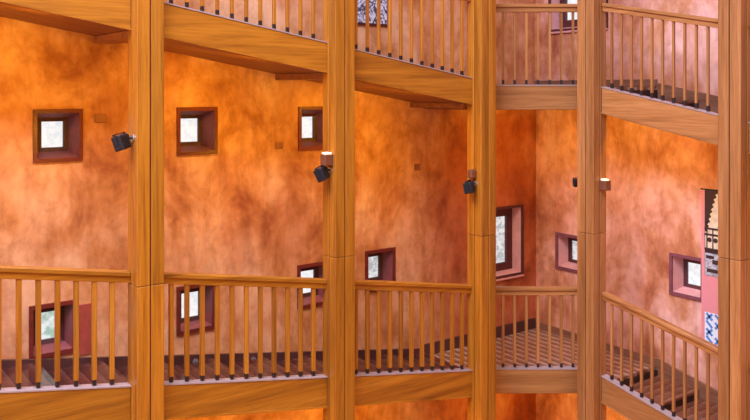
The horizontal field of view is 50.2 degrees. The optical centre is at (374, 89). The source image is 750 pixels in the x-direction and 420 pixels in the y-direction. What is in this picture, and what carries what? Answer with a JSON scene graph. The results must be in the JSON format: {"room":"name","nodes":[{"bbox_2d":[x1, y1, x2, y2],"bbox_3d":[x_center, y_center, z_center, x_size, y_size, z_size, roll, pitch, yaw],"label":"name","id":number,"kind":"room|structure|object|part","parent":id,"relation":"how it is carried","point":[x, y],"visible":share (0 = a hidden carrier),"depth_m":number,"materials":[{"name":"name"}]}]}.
{"room":"stairwell","nodes":[
{"label":"stairwell","id":0,"kind":"room"},
{"bbox_2d":[0,0,535,419],"bbox_3d":[-2.320,1.090,8.611,11.170,11.700,0.500,0,0,-36],"label":"wall","id":1,"kind":"structure","parent":0,"point":[252,206],"depth_m":8.99,"materials":[{"name":"painted plaster"}]},
{"bbox_2d":[29,300,72,358],"bbox_3d":[-3.163,2.310,7.800,0.442,0.512,0.222,0,0,-36],"label":"window","id":2,"kind":"structure","parent":1,"relation":"in","point":[66,307],"depth_m":7.84,"materials":[{"name":"red wood"}]},
{"bbox_3d":[-3.221,2.310,7.880,0.210,0.280,0.012,0,0,-36],"label":"pane","id":3,"kind":"part","parent":2,"relation":"part of","materials":[{"name":"grey"}]},
{"bbox_3d":[-3.210,2.310,7.865,0.286,0.346,0.060,0,0,-36],"label":"sash","id":4,"kind":"part","parent":2,"relation":"part of","materials":[{"name":"paint"}]},
{"bbox_2d":[33,109,82,162],"bbox_3d":[-3.140,0.440,7.847,0.462,0.512,0.272,0,0,-36],"label":"window","id":5,"kind":"structure","parent":1,"relation":"in","point":[57,133],"depth_m":7.88,"materials":[{"name":"paint"}]},
{"bbox_3d":[-3.213,0.440,7.947,0.216,0.266,0.012,0,0,-36],"label":"pane","id":6,"kind":"part","parent":5,"relation":"part of","materials":[{"name":"grey"}]},
{"bbox_3d":[-3.202,0.440,7.933,0.292,0.332,0.060,0,0,-36],"label":"sash","id":7,"kind":"part","parent":5,"relation":"part of","materials":[{"name":"paint"}]},
{"bbox_2d":[79,303,90,355],"bbox_3d":[-2.857,2.363,7.902,0.125,0.500,0.014,0,0,-36],"label":"wall panel","id":8,"kind":"object","parent":1,"relation":"attached to","point":[84,309],"visible":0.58,"depth_m":7.89,"materials":[{"name":"paint"}]},
{"bbox_2d":[95,114,106,121],"bbox_3d":[-2.739,0.280,7.989,0.120,0.085,0.011,0,0,-36],"label":"wall plate","id":9,"kind":"object","parent":1,"relation":"attached to","point":[98,117],"visible":1,"depth_m":7.99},
{"bbox_2d":[176,285,214,335],"bbox_3d":[-1.974,2.340,8.663,0.442,0.512,0.222,0,0,-36],"label":"window","id":10,"kind":"structure","parent":1,"relation":"in","point":[194,289],"depth_m":8.69,"materials":[{"name":"red wood"}]},
{"bbox_3d":[-2.033,2.340,8.743,0.210,0.280,0.012,0,0,-36],"label":"pane","id":11,"kind":"part","parent":10,"relation":"part of","materials":[{"name":"grey"}]},
{"bbox_3d":[-2.022,2.340,8.728,0.286,0.346,0.060,0,0,-36],"label":"sash","id":12,"kind":"part","parent":10,"relation":"part of","materials":[{"name":"paint"}]},
{"bbox_2d":[176,107,217,155],"bbox_3d":[-1.980,0.440,8.690,0.462,0.512,0.272,0,0,-36],"label":"window","id":13,"kind":"structure","parent":1,"relation":"in","point":[196,127],"depth_m":8.73,"materials":[{"name":"paint"}]},
{"bbox_3d":[-2.053,0.440,8.790,0.216,0.266,0.012,0,0,-36],"label":"pane","id":14,"kind":"part","parent":13,"relation":"part of","materials":[{"name":"grey"}]},
{"bbox_3d":[-2.042,0.440,8.776,0.292,0.332,0.060,0,0,-36],"label":"sash","id":15,"kind":"part","parent":13,"relation":"part of","materials":[{"name":"paint"}]},
{"bbox_2d":[1,353,459,387],"bbox_3d":[-1.730,3.016,8.097,6.600,1.257,1.018,0,0,-36],"label":"flight","id":16,"kind":"object","parent":1,"relation":"attached to","point":[28,371],"visible":0.29,"depth_m":8.20,"materials":[{"name":"wood"}]},
{"bbox_2d":[0,2,465,103],"bbox_3d":[-1.730,-0.434,8.097,6.600,1.257,1.018,0,0,-36],"label":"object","id":17,"kind":"object","parent":1,"relation":"hanging from","point":[10,11],"visible":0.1,"depth_m":8.03,"materials":[{"name":"wood"}]},
{"bbox_2d":[2,318,534,370],"bbox_3d":[-1.205,2.889,9.093,8.740,1.290,0.029,0,0,-36],"label":"baseboard","id":18,"kind":"structure","parent":1,"relation":"attached to","point":[47,364],"depth_m":8.96,"materials":[{"name":"wood"}]},
{"bbox_2d":[276,142,282,148],"bbox_3d":[-1.099,0.637,9.181,0.090,0.075,0.011,0,0,-36],"label":"wall plate","id":19,"kind":"object","parent":1,"relation":"attached to","point":[279,145],"visible":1,"depth_m":9.18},
{"bbox_2d":[297,262,322,308],"bbox_3d":[-0.774,2.300,9.535,0.462,0.512,0.222,0,0,-36],"label":"window","id":20,"kind":"structure","parent":1,"relation":"in","point":[311,270],"depth_m":9.58,"materials":[{"name":"red wood"}]},
{"bbox_3d":[-0.832,2.300,9.615,0.210,0.280,0.012,0,0,-36],"label":"pane","id":21,"kind":"part","parent":20,"relation":"part of","materials":[{"name":"grey"}]},
{"bbox_3d":[-0.822,2.300,9.601,0.286,0.346,0.060,0,0,-36],"label":"sash","id":22,"kind":"part","parent":20,"relation":"part of","materials":[{"name":"paint"}]},
{"bbox_2d":[298,106,322,150],"bbox_3d":[-0.777,0.450,9.564,0.462,0.512,0.272,0,0,-36],"label":"window","id":23,"kind":"structure","parent":1,"relation":"in","point":[310,118],"depth_m":9.65,"materials":[{"name":"paint"}]},
{"bbox_3d":[-0.850,0.450,9.664,0.216,0.266,0.012,0,0,-36],"label":"pane","id":24,"kind":"part","parent":23,"relation":"part of","materials":[{"name":"grey"}]},
{"bbox_3d":[-0.840,0.450,9.649,0.292,0.332,0.060,0,0,-36],"label":"sash","id":25,"kind":"part","parent":23,"relation":"part of","materials":[{"name":"paint"}]},
{"bbox_2d":[358,0,386,26],"bbox_3d":[-0.060,-1.250,9.927,0.527,0.900,0.024,0,0,-36],"label":"picture","id":26,"kind":"object","parent":1,"relation":"attached to","point":[361,3],"visible":0.6,"depth_m":9.93,"materials":[{"name":"paint"}]},
{"bbox_2d":[365,247,395,291],"bbox_3d":[0.010,2.250,10.105,0.462,0.512,0.222,0,0,-36],"label":"window","id":27,"kind":"structure","parent":1,"relation":"in","point":[380,264],"depth_m":10.17,"materials":[{"name":"red wood"}]},
{"bbox_3d":[-0.048,2.250,10.185,0.210,0.280,0.012,0,0,-36],"label":"pane","id":28,"kind":"part","parent":27,"relation":"part of","materials":[{"name":"white glass"}]},
{"bbox_3d":[-0.037,2.250,10.171,0.286,0.346,0.060,0,0,-36],"label":"sash","id":29,"kind":"part","parent":27,"relation":"part of","materials":[{"name":"paint"}]},
{"bbox_2d":[414,164,419,170],"bbox_3d":[0.549,0.999,10.378,0.100,0.085,0.011,0,0,-36],"label":"wall plate","id":30,"kind":"object","parent":1,"relation":"attached to","point":[416,166],"visible":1,"depth_m":10.36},
{"bbox_2d":[495,204,523,281],"bbox_3d":[1.661,2.163,11.305,1.030,1.035,0.240,0,0,-36],"label":"window","id":31,"kind":"structure","parent":1,"relation":"in","point":[509,234],"depth_m":11.54,"materials":[{"name":"paint"}]},
{"bbox_3d":[1.598,2.150,11.391,0.700,0.690,0.012,0,0,-36],"label":"pane","id":32,"kind":"part","parent":31,"relation":"part of","materials":[{"name":"white glass"}]},
{"bbox_3d":[1.611,2.150,11.374,0.900,0.890,0.070,0,0,-36],"label":"sash","id":33,"kind":"part","parent":31,"relation":"part of","materials":[{"name":"paint"}]},
{"bbox_3d":[1.716,2.666,11.228,1.024,0.028,0.050,0,0,-36],"label":"sill","id":34,"kind":"part","parent":31,"relation":"part of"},
{"bbox_2d":[424,87,655,109],"bbox_3d":[2.086,0.104,10.252,2.106,0.278,2.016,0,0,-36],"label":"landing","id":35,"kind":"object","parent":1,"relation":"attached to","point":[624,88],"visible":0.13,"depth_m":9.86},
{"bbox_2d":[496,85,576,109],"bbox_3d":[1.970,0.090,9.925,1.540,0.310,0.102,0,0,0],"label":"beam","id":36,"kind":"structure","parent":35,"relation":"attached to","point":[508,97],"depth_m":9.88,"materials":[{"name":"brown wood"}]},
{"bbox_2d":[496,4,576,83],"bbox_3d":[1.970,-0.568,9.922,1.540,0.995,0.085,0,0,0],"label":"railing","id":37,"kind":"object","parent":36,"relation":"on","point":[514,8],"visible":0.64,"depth_m":9.91,"materials":[{"name":"brown wood"}]},
{"bbox_3d":[1.970,-0.993,9.923,1.540,0.055,0.050,0,0,0],"label":"rail","id":38,"kind":"part","parent":37,"relation":"part of","materials":[{"name":"brown wood"}]},
{"bbox_3d":[1.970,-1.042,9.922,1.540,0.045,0.085,0,0,0],"label":"handrail","id":39,"kind":"part","parent":37,"relation":"part of","materials":[{"name":"brown wood"}]},
{"bbox_2d":[434,328,655,381],"bbox_3d":[2.086,3.609,10.252,2.106,0.278,2.016,0,0,-36],"label":"landing","id":40,"kind":"object","parent":1,"relation":"attached to","point":[520,337],"visible":0.15,"depth_m":10.46,"materials":[{"name":"wood"}]},
{"bbox_2d":[496,366,576,392],"bbox_3d":[1.970,3.595,9.925,1.540,0.310,0.102,0,0,0],"label":"beam","id":41,"kind":"structure","parent":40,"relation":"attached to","point":[509,379],"depth_m":9.88,"materials":[{"name":"brown wood"}]},
{"bbox_2d":[496,286,576,366],"bbox_3d":[1.970,2.938,9.922,1.540,0.995,0.085,0,0,0],"label":"railing","id":42,"kind":"object","parent":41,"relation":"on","point":[500,290],"visible":0.87,"depth_m":9.91,"materials":[{"name":"brown wood"}]},
{"bbox_3d":[1.970,2.513,9.923,1.540,0.055,0.050,0,0,0],"label":"rail","id":43,"kind":"part","parent":42,"relation":"part of","materials":[{"name":"brown wood"}]},
{"bbox_3d":[1.970,2.462,9.922,1.540,0.045,0.085,0,0,0],"label":"handrail","id":44,"kind":"part","parent":42,"relation":"part of","materials":[{"name":"brown wood"}]},
{"bbox_2d":[536,0,717,419],"bbox_3d":[4.629,1.090,8.975,0.500,11.700,7.080,0,0,-36],"label":"wall","id":45,"kind":"structure","parent":0,"point":[656,176],"depth_m":10.29,"materials":[{"name":"paint"}]},
{"bbox_2d":[555,232,576,272],"bbox_3d":[2.796,2.275,11.249,0.252,0.512,0.462,0,0,-36],"label":"window","id":46,"kind":"structure","parent":45,"relation":"in","point":[565,244],"depth_m":11.36,"materials":[{"name":"paint"}]},
{"bbox_3d":[2.874,2.275,11.306,0.060,0.346,0.316,0,0,-36],"label":"sash","id":47,"kind":"part","parent":46,"relation":"part of","materials":[{"name":"paint"}]},
{"bbox_3d":[2.888,2.275,11.316,0.012,0.280,0.240,0,0,-36],"label":"pane","id":48,"kind":"part","parent":46,"relation":"part of","materials":[{"name":"white glass"}]},
{"bbox_2d":[548,0,607,33],"bbox_3d":[2.875,-1.317,11.116,0.240,1.035,1.030,0,0,-36],"label":"window","id":49,"kind":"structure","parent":45,"relation":"in","point":[555,16],"depth_m":11.43,"materials":[{"name":"paint"}]},
{"bbox_3d":[2.944,-1.330,11.166,0.070,0.890,0.900,0,0,-36],"label":"sash","id":50,"kind":"part","parent":49,"relation":"part of","materials":[{"name":"paint"}]},
{"bbox_3d":[2.961,-1.330,11.178,0.012,0.690,0.700,0,0,-36],"label":"pane","id":51,"kind":"part","parent":49,"relation":"part of","materials":[{"name":"grey"}]},
{"bbox_3d":[2.798,-0.814,11.060,0.050,0.028,1.024,0,0,-36],"label":"sill","id":52,"kind":"part","parent":49,"relation":"part of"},
{"bbox_2d":[534,79,717,109],"bbox_3d":[3.916,0.335,9.507,0.027,0.940,5.379,0,0,-36],"label":"baseboard","id":53,"kind":"structure","parent":45,"relation":"attached to","point":[646,82],"depth_m":9.91,"materials":[{"name":"wood"}]},
{"bbox_2d":[535,321,717,404],"bbox_3d":[3.916,3.807,9.507,0.027,0.897,5.379,0,0,-36],"label":"baseboard","id":54,"kind":"structure","parent":45,"relation":"attached to","point":[554,330],"depth_m":9.97,"materials":[{"name":"wood"}]},
{"bbox_2d":[623,370,717,419],"bbox_3d":[4.178,3.958,8.425,0.868,0.904,3.360,0,0,-36],"label":"flight","id":55,"kind":"object","parent":45,"relation":"attached to","point":[646,377],"visible":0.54,"depth_m":9.42,"materials":[{"name":"wood"}]},
{"bbox_2d":[669,252,700,300],"bbox_3d":[3.870,2.265,9.771,0.252,0.512,0.462,0,0,-36],"label":"window","id":56,"kind":"structure","parent":45,"relation":"in","point":[684,270],"depth_m":9.87,"materials":[{"name":"paint"}]},
{"bbox_3d":[3.948,2.265,9.827,0.060,0.346,0.316,0,0,-36],"label":"sash","id":57,"kind":"part","parent":56,"relation":"part of","materials":[{"name":"paint"}]},
{"bbox_3d":[3.962,2.265,9.838,0.012,0.280,0.240,0,0,-36],"label":"pane","id":58,"kind":"part","parent":56,"relation":"part of","materials":[{"name":"grey"}]},
{"bbox_2d":[700,188,717,345],"bbox_3d":[4.088,2.082,9.201,0.023,1.837,0.748,0,0,-36],"label":"banner","id":59,"kind":"object","parent":45,"relation":"attached to","point":[709,197],"visible":0.37,"depth_m":9.40,"materials":[{"name":"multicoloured fabric"}]},
{"bbox_3d":[4.093,2.800,9.191,0.004,0.360,0.660,0,0,-36],"label":"tile panel","id":60,"kind":"part","parent":59,"relation":"part of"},
{"bbox_3d":[4.092,2.050,9.187,0.004,0.260,0.655,0,0,-36],"label":"street panel","id":61,"kind":"part","parent":59,"relation":"part of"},
{"bbox_3d":[4.093,1.680,9.191,0.004,1.000,0.660,0,0,-36],"label":"photo panel","id":62,"kind":"part","parent":59,"relation":"part of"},
{"bbox_3d":[4.094,1.775,9.185,0.004,0.210,0.650,0,0,-36],"label":"balcony panel","id":63,"kind":"part","parent":59,"relation":"part of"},
{"bbox_3d":[1.152,7.040,1.196,15.270,0.200,16.580,0,0,-36],"label":"floor","id":64,"kind":"structure","parent":0,"visible":0},
{"bbox_2d":[128,0,163,419],"bbox_3d":[-2.031,1.090,7.091,0.245,11.700,0.240,0,0,-36],"label":"column","id":65,"kind":"structure","parent":64,"relation":"on","point":[146,34],"depth_m":7.00,"materials":[{"name":"brown wood"}]},
{"bbox_2d":[0,382,130,419],"bbox_3d":[-2.899,2.609,6.551,1.795,0.631,0.104,0,0,-36],"label":"beam","id":66,"kind":"structure","parent":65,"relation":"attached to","point":[104,401],"depth_m":6.73,"materials":[{"name":"brown wood"}]},
{"bbox_2d":[0,265,130,389],"bbox_3d":[-2.898,1.933,6.550,1.795,1.276,0.085,0,0,-36],"label":"railing","id":67,"kind":"object","parent":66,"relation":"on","point":[20,273],"visible":1,"depth_m":6.72,"materials":[{"name":"brown wood"}]},
{"bbox_3d":[-2.899,1.521,6.550,1.795,0.363,0.050,0,0,-36],"label":"rail","id":68,"kind":"part","parent":67,"relation":"part of","materials":[{"name":"brown wood"}]},
{"bbox_3d":[-2.898,1.471,6.550,1.795,0.351,0.085,0,0,-36],"label":"handrail","id":69,"kind":"part","parent":67,"relation":"part of","materials":[{"name":"brown wood"}]},
{"bbox_2d":[0,0,130,29],"bbox_3d":[-2.899,-0.841,6.551,1.795,0.631,0.104,0,0,-36],"label":"beam","id":70,"kind":"structure","parent":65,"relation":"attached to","point":[115,13],"depth_m":6.84,"materials":[{"name":"brown wood"}]},
{"bbox_2d":[94,31,127,43],"bbox_3d":[-2.419,-0.499,7.625,0.220,0.066,1.058,0,0,-36],"label":"cross beam","id":71,"kind":"structure","parent":65,"relation":"attached to","point":[119,37],"depth_m":7.59,"materials":[{"name":"wood"}]},
{"bbox_2d":[111,132,134,151],"bbox_3d":[-2.188,0.450,6.945,0.144,0.175,0.185,0,0,27],"label":"spotlight","id":72,"kind":"object","parent":65,"relation":"attached to","point":[121,142],"visible":1,"depth_m":6.89,"materials":[{"name":"grey metal"}]},
{"bbox_3d":[-2.120,-1.526,7.104,0.116,6.468,0.114,0,0,-36],"label":"post","id":73,"kind":"part","parent":65,"relation":"part of","materials":[{"name":"brown wood"}]},
{"bbox_3d":[-2.120,4.326,7.104,0.116,5.228,0.114,0,0,-36],"label":"post","id":74,"kind":"part","parent":65,"relation":"part of","materials":[{"name":"brown wood"}]},
{"bbox_3d":[-2.046,-1.526,7.002,0.116,6.468,0.114,0,0,-36],"label":"post","id":75,"kind":"part","parent":65,"relation":"part of","materials":[{"name":"brown wood"}]},
{"bbox_3d":[-2.046,4.326,7.002,0.116,5.228,0.114,0,0,-36],"label":"post","id":76,"kind":"part","parent":65,"relation":"part of","materials":[{"name":"brown wood"}]},
{"bbox_3d":[-1.942,-1.526,7.077,0.116,6.468,0.114,0,0,-36],"label":"post","id":77,"kind":"part","parent":65,"relation":"part of","materials":[{"name":"brown wood"}]},
{"bbox_3d":[-1.942,4.326,7.077,0.116,5.228,0.114,0,0,-36],"label":"post","id":78,"kind":"part","parent":65,"relation":"part of","materials":[{"name":"brown wood"}]},
{"bbox_2d":[323,0,354,419],"bbox_3d":[-0.375,1.090,8.293,0.245,11.700,0.240,0,0,-36],"label":"column","id":79,"kind":"structure","parent":64,"relation":"on","point":[338,15],"depth_m":8.21,"materials":[{"name":"brown wood"}]},
{"bbox_2d":[164,374,327,419],"bbox_3d":[-1.246,2.960,7.752,1.801,0.632,0.104,0,0,-36],"label":"beam","id":80,"kind":"structure","parent":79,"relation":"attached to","point":[196,398],"depth_m":7.68,"materials":[{"name":"brown wood"}]},
{"bbox_2d":[163,272,326,381],"bbox_3d":[-1.246,2.285,7.751,1.801,1.279,0.085,0,0,-36],"label":"railing","id":81,"kind":"object","parent":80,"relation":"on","point":[170,278],"visible":0.94,"depth_m":7.70,"materials":[{"name":"brown wood"}]},
{"bbox_3d":[-1.246,1.872,7.751,1.801,0.364,0.050,0,0,-36],"label":"rail","id":82,"kind":"part","parent":81,"relation":"part of","materials":[{"name":"brown wood"}]},
{"bbox_3d":[-1.246,1.822,7.751,1.801,0.352,0.085,0,0,-36],"label":"handrail","id":83,"kind":"part","parent":81,"relation":"part of","materials":[{"name":"brown wood"}]},
{"bbox_2d":[164,2,327,72],"bbox_3d":[-1.246,-0.490,7.752,1.801,0.632,0.104,0,0,-36],"label":"beam","id":84,"kind":"structure","parent":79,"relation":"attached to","point":[181,23],"depth_m":7.68,"materials":[{"name":"brown wood"}]},
{"bbox_2d":[169,0,314,38],"bbox_3d":[-1.246,-1.165,7.751,1.801,1.279,0.085,0,0,-36],"label":"railing","id":85,"kind":"object","parent":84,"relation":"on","point":[300,2],"visible":1,"depth_m":7.92,"materials":[{"name":"brown wood"}]},
{"bbox_2d":[275,73,322,79],"bbox_3d":[-0.764,-0.147,8.828,0.220,0.066,1.058,0,0,-36],"label":"cross beam","id":86,"kind":"structure","parent":79,"relation":"attached to","point":[303,76],"depth_m":8.71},
{"bbox_2d":[313,165,331,182],"bbox_3d":[-0.534,0.851,8.146,0.149,0.179,0.188,0,0,26],"label":"spotlight","id":87,"kind":"object","parent":79,"relation":"attached to","point":[321,174],"visible":1,"depth_m":8.09,"materials":[{"name":"grey metal"}]},
{"bbox_3d":[-0.464,-1.526,8.306,0.116,6.468,0.114,0,0,-36],"label":"post","id":88,"kind":"part","parent":79,"relation":"part of","materials":[{"name":"brown wood"}]},
{"bbox_2d":[320,152,332,165],"bbox_3d":[-0.491,0.703,8.159,0.100,0.135,0.100,0,0,-36],"label":"sconce","id":89,"kind":"object","parent":79,"relation":"attached to","point":[326,158],"visible":1,"depth_m":8.13,"materials":[{"name":"brown ceramic"}]},
{"bbox_3d":[-0.464,4.326,8.306,0.116,5.228,0.114,0,0,-36],"label":"post","id":90,"kind":"part","parent":79,"relation":"part of","materials":[{"name":"brown wood"}]},
{"bbox_3d":[-0.390,-1.526,8.204,0.116,6.468,0.114,0,0,-36],"label":"post","id":91,"kind":"part","parent":79,"relation":"part of","materials":[{"name":"brown wood"}]},
{"bbox_3d":[-0.390,4.326,8.204,0.116,5.228,0.114,0,0,-36],"label":"post","id":92,"kind":"part","parent":79,"relation":"part of","materials":[{"name":"brown wood"}]},
{"bbox_3d":[-0.286,-1.526,8.280,0.116,6.468,0.114,0,0,-36],"label":"post","id":93,"kind":"part","parent":79,"relation":"part of","materials":[{"name":"brown wood"}]},
{"bbox_3d":[-0.286,4.326,8.280,0.116,5.228,0.114,0,0,-36],"label":"post","id":94,"kind":"part","parent":79,"relation":"part of","materials":[{"name":"brown wood"}]},
{"bbox_2d":[355,368,472,405],"bbox_3d":[0.401,3.311,8.948,1.781,0.628,0.104,0,0,-36],"label":"beam","id":95,"kind":"structure","parent":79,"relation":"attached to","point":[372,388],"depth_m":8.91,"materials":[{"name":"brown wood"}]},
{"bbox_2d":[355,279,471,373],"bbox_3d":[0.402,2.637,8.947,1.781,1.279,0.085,0,0,-36],"label":"railing","id":96,"kind":"object","parent":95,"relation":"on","point":[367,285],"visible":0.95,"depth_m":8.93,"materials":[{"name":"brown wood"}]},
{"bbox_3d":[0.401,2.222,8.948,1.781,0.360,0.050,0,0,-36],"label":"rail","id":97,"kind":"part","parent":96,"relation":"part of","materials":[{"name":"brown wood"}]},
{"bbox_3d":[0.402,2.172,8.947,1.781,0.349,0.085,0,0,-36],"label":"handrail","id":98,"kind":"part","parent":96,"relation":"part of","materials":[{"name":"brown wood"}]},
{"bbox_2d":[355,49,472,104],"bbox_3d":[0.401,-0.139,8.948,1.781,0.628,0.104,0,0,-36],"label":"beam","id":99,"kind":"structure","parent":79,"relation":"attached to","point":[370,67],"depth_m":8.90,"materials":[{"name":"brown wood"}]},
{"bbox_2d":[355,0,470,74],"bbox_3d":[0.402,-0.813,8.947,1.781,1.279,0.085,0,0,-36],"label":"railing","id":100,"kind":"object","parent":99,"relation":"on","point":[356,1],"visible":0.98,"depth_m":9.03,"materials":[{"name":"brown wood"}]},
{"bbox_2d":[467,0,495,419],"bbox_3d":[1.264,1.090,9.484,0.245,11.700,0.240,0,0,-36],"label":"column","id":101,"kind":"structure","parent":64,"relation":"on","point":[481,14],"depth_m":9.39,"materials":[{"name":"brown wood"}]},
{"bbox_2d":[410,102,466,108],"bbox_3d":[0.827,0.191,9.984,0.220,0.066,1.058,0,0,-36],"label":"cross beam","id":102,"kind":"structure","parent":101,"relation":"attached to","point":[412,104],"depth_m":9.84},
{"bbox_2d":[463,179,477,193],"bbox_3d":[1.109,1.128,9.339,0.137,0.166,0.181,0,0,29],"label":"spotlight","id":103,"kind":"object","parent":101,"relation":"attached to","point":[469,187],"visible":1,"depth_m":9.28,"materials":[{"name":"grey metal"}]},
{"bbox_3d":[1.175,-1.526,9.497,0.116,6.468,0.114,0,0,-36],"label":"post","id":104,"kind":"part","parent":101,"relation":"part of","materials":[{"name":"brown wood"}]},
{"bbox_3d":[1.175,4.326,9.497,0.116,5.228,0.114,0,0,-36],"label":"post","id":105,"kind":"part","parent":101,"relation":"part of","materials":[{"name":"brown wood"}]},
{"bbox_2d":[468,169,475,177],"bbox_3d":[1.138,0.980,9.380,0.080,0.100,0.080,0,0,-36],"label":"sconce","id":106,"kind":"object","parent":101,"relation":"attached to","point":[471,172],"visible":1,"depth_m":9.35,"materials":[{"name":"brown ceramic"}]},
{"bbox_3d":[1.249,-1.526,9.395,0.116,6.468,0.114,0,0,-36],"label":"post","id":107,"kind":"part","parent":101,"relation":"part of","materials":[{"name":"brown wood"}]},
{"bbox_3d":[1.249,4.326,9.395,0.116,5.228,0.114,0,0,-36],"label":"post","id":108,"kind":"part","parent":101,"relation":"part of","materials":[{"name":"brown wood"}]},
{"bbox_3d":[1.353,-1.526,9.471,0.116,6.468,0.114,0,0,-36],"label":"post","id":109,"kind":"part","parent":101,"relation":"part of","materials":[{"name":"brown wood"}]},
{"bbox_3d":[1.353,4.326,9.471,0.116,5.228,0.114,0,0,-36],"label":"post","id":110,"kind":"part","parent":101,"relation":"part of","materials":[{"name":"brown wood"}]},
{"bbox_2d":[577,0,605,419],"bbox_3d":[2.608,1.090,9.630,0.240,11.700,0.245,0,0,-36],"label":"column","id":111,"kind":"structure","parent":64,"relation":"on","point":[591,17],"depth_m":9.55,"materials":[{"name":"brown wood"}]},
{"bbox_2d":[573,178,576,186],"bbox_3d":[2.474,1.127,9.764,0.109,0.114,0.134,0,0,-36],"label":"spotlight","id":112,"kind":"object","parent":111,"relation":"attached to","point":[574,180],"visible":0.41,"depth_m":9.74,"materials":[{"name":"grey metal"}]},
{"bbox_3d":[2.519,-1.526,9.645,0.114,6.468,0.116,0,0,-36],"label":"post","id":113,"kind":"part","parent":111,"relation":"part of","materials":[{"name":"brown wood"}]},
{"bbox_3d":[2.519,4.326,9.645,0.114,5.228,0.116,0,0,-36],"label":"post","id":114,"kind":"part","parent":111,"relation":"part of","materials":[{"name":"brown wood"}]},
{"bbox_3d":[2.595,-1.526,9.541,0.114,6.468,0.116,0,0,-36],"label":"post","id":115,"kind":"part","parent":111,"relation":"part of","materials":[{"name":"brown wood"}]},
{"bbox_3d":[2.595,4.326,9.541,0.114,5.228,0.116,0,0,-36],"label":"post","id":116,"kind":"part","parent":111,"relation":"part of","materials":[{"name":"brown wood"}]},
{"bbox_3d":[2.696,-1.526,9.615,0.114,6.468,0.116,0,0,-36],"label":"post","id":117,"kind":"part","parent":111,"relation":"part of","materials":[{"name":"brown wood"}]},
{"bbox_3d":[2.696,4.326,9.615,0.114,5.228,0.116,0,0,-36],"label":"post","id":118,"kind":"part","parent":111,"relation":"part of","materials":[{"name":"brown wood"}]},
{"bbox_2d":[599,178,610,190],"bbox_3d":[2.733,1.123,9.508,0.100,0.135,0.100,0,0,-36],"label":"sconce","id":119,"kind":"object","parent":111,"relation":"attached to","point":[604,184],"visible":1,"depth_m":9.48,"materials":[{"name":"brown ceramic"}]},
{"bbox_2d":[718,0,749,419],"bbox_3d":[3.676,1.090,8.159,0.240,11.700,0.245,0,0,-36],"label":"column","id":120,"kind":"structure","parent":64,"relation":"on","point":[733,15],"depth_m":8.07,"materials":[{"name":"brown wood"}]},
{"bbox_2d":[601,374,682,419],"bbox_3d":[3.202,3.727,8.938,0.104,0.637,1.573,0,0,-36],"label":"beam","id":121,"kind":"structure","parent":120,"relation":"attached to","point":[619,398],"depth_m":9.24,"materials":[{"name":"brown wood"}]},
{"bbox_2d":[602,291,717,419],"bbox_3d":[3.201,3.056,8.937,0.085,1.290,1.573,0,0,-36],"label":"railing","id":122,"kind":"object","parent":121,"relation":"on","point":[653,320],"visible":0.88,"depth_m":8.92,"materials":[{"name":"brown wood"}]},
{"bbox_3d":[3.201,2.589,8.937,0.085,0.356,1.573,0,0,-36],"label":"handrail","id":123,"kind":"part","parent":122,"relation":"part of","materials":[{"name":"brown wood"}]},
{"bbox_3d":[3.201,2.639,8.937,0.050,0.368,1.573,0,0,-36],"label":"rail","id":124,"kind":"part","parent":122,"relation":"part of","materials":[{"name":"brown wood"}]},
{"bbox_2d":[601,87,717,144],"bbox_3d":[3.202,0.277,8.938,0.104,0.637,1.573,0,0,-36],"label":"beam","id":125,"kind":"structure","parent":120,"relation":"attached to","point":[687,121],"depth_m":8.89,"materials":[{"name":"brown wood"}]},
{"bbox_2d":[602,3,717,110],"bbox_3d":[3.201,-0.394,8.937,0.085,1.290,1.573,0,0,-36],"label":"railing","id":126,"kind":"object","parent":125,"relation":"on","point":[686,19],"visible":0.85,"depth_m":8.91,"materials":[{"name":"brown wood"}]},
{"bbox_3d":[3.201,-0.861,8.937,0.085,0.356,1.573,0,0,-36],"label":"handrail","id":127,"kind":"part","parent":126,"relation":"part of","materials":[{"name":"brown wood"}]},
{"bbox_3d":[3.201,-0.811,8.937,0.050,0.368,1.573,0,0,-36],"label":"rail","id":128,"kind":"part","parent":126,"relation":"part of","materials":[{"name":"brown wood"}]},
{"bbox_3d":[3.588,-1.526,8.174,0.114,6.468,0.116,0,0,-36],"label":"post","id":129,"kind":"part","parent":120,"relation":"part of","materials":[{"name":"brown wood"}]},
{"bbox_3d":[3.588,4.326,8.174,0.114,5.228,0.116,0,0,-36],"label":"post","id":130,"kind":"part","parent":120,"relation":"part of","materials":[{"name":"brown wood"}]},
{"bbox_3d":[3.663,-1.526,8.070,0.114,6.468,0.116,0,0,-36],"label":"post","id":131,"kind":"part","parent":120,"relation":"part of","materials":[{"name":"brown wood"}]},
{"bbox_3d":[3.663,4.326,8.070,0.114,5.228,0.116,0,0,-36],"label":"post","id":132,"kind":"part","parent":120,"relation":"part of","materials":[{"name":"brown wood"}]},
{"bbox_3d":[3.765,-1.526,8.144,0.114,6.468,0.116,0,0,-36],"label":"post","id":133,"kind":"part","parent":120,"relation":"part of","materials":[{"name":"brown wood"}]},
{"bbox_3d":[3.765,4.326,8.144,0.114,5.228,0.116,0,0,-36],"label":"post","id":134,"kind":"part","parent":120,"relation":"part of","materials":[{"name":"brown wood"}]},
{"bbox_2d":[748,122,749,153],"bbox_3d":[4.271,0.641,7.466,0.104,0.637,1.575,0,0,-36],"label":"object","id":135,"kind":"object","parent":120,"relation":"attached to","point":[748,122],"visible":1,"depth_m":8.07,"materials":[{"name":"brown wood"}]},
{"bbox_3d":[4.746,1.090,6.687,0.240,11.700,0.245,0,0,-36],"label":"column","id":136,"kind":"structure","parent":64,"relation":"on","visible":0},
{"bbox_3d":[5.155,0.968,7.120,0.908,0.072,0.220,0,0,-36],"label":"cross beam","id":137,"kind":"structure","parent":136,"relation":"attached to","visible":0},
{"bbox_2d":[623,90,717,112],"bbox_3d":[4.178,0.480,8.425,0.868,0.959,3.360,0,0,-36],"label":"flight","id":138,"kind":"object","parent":137,"relation":"on","point":[646,92],"visible":0.12,"depth_m":9.55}
]}

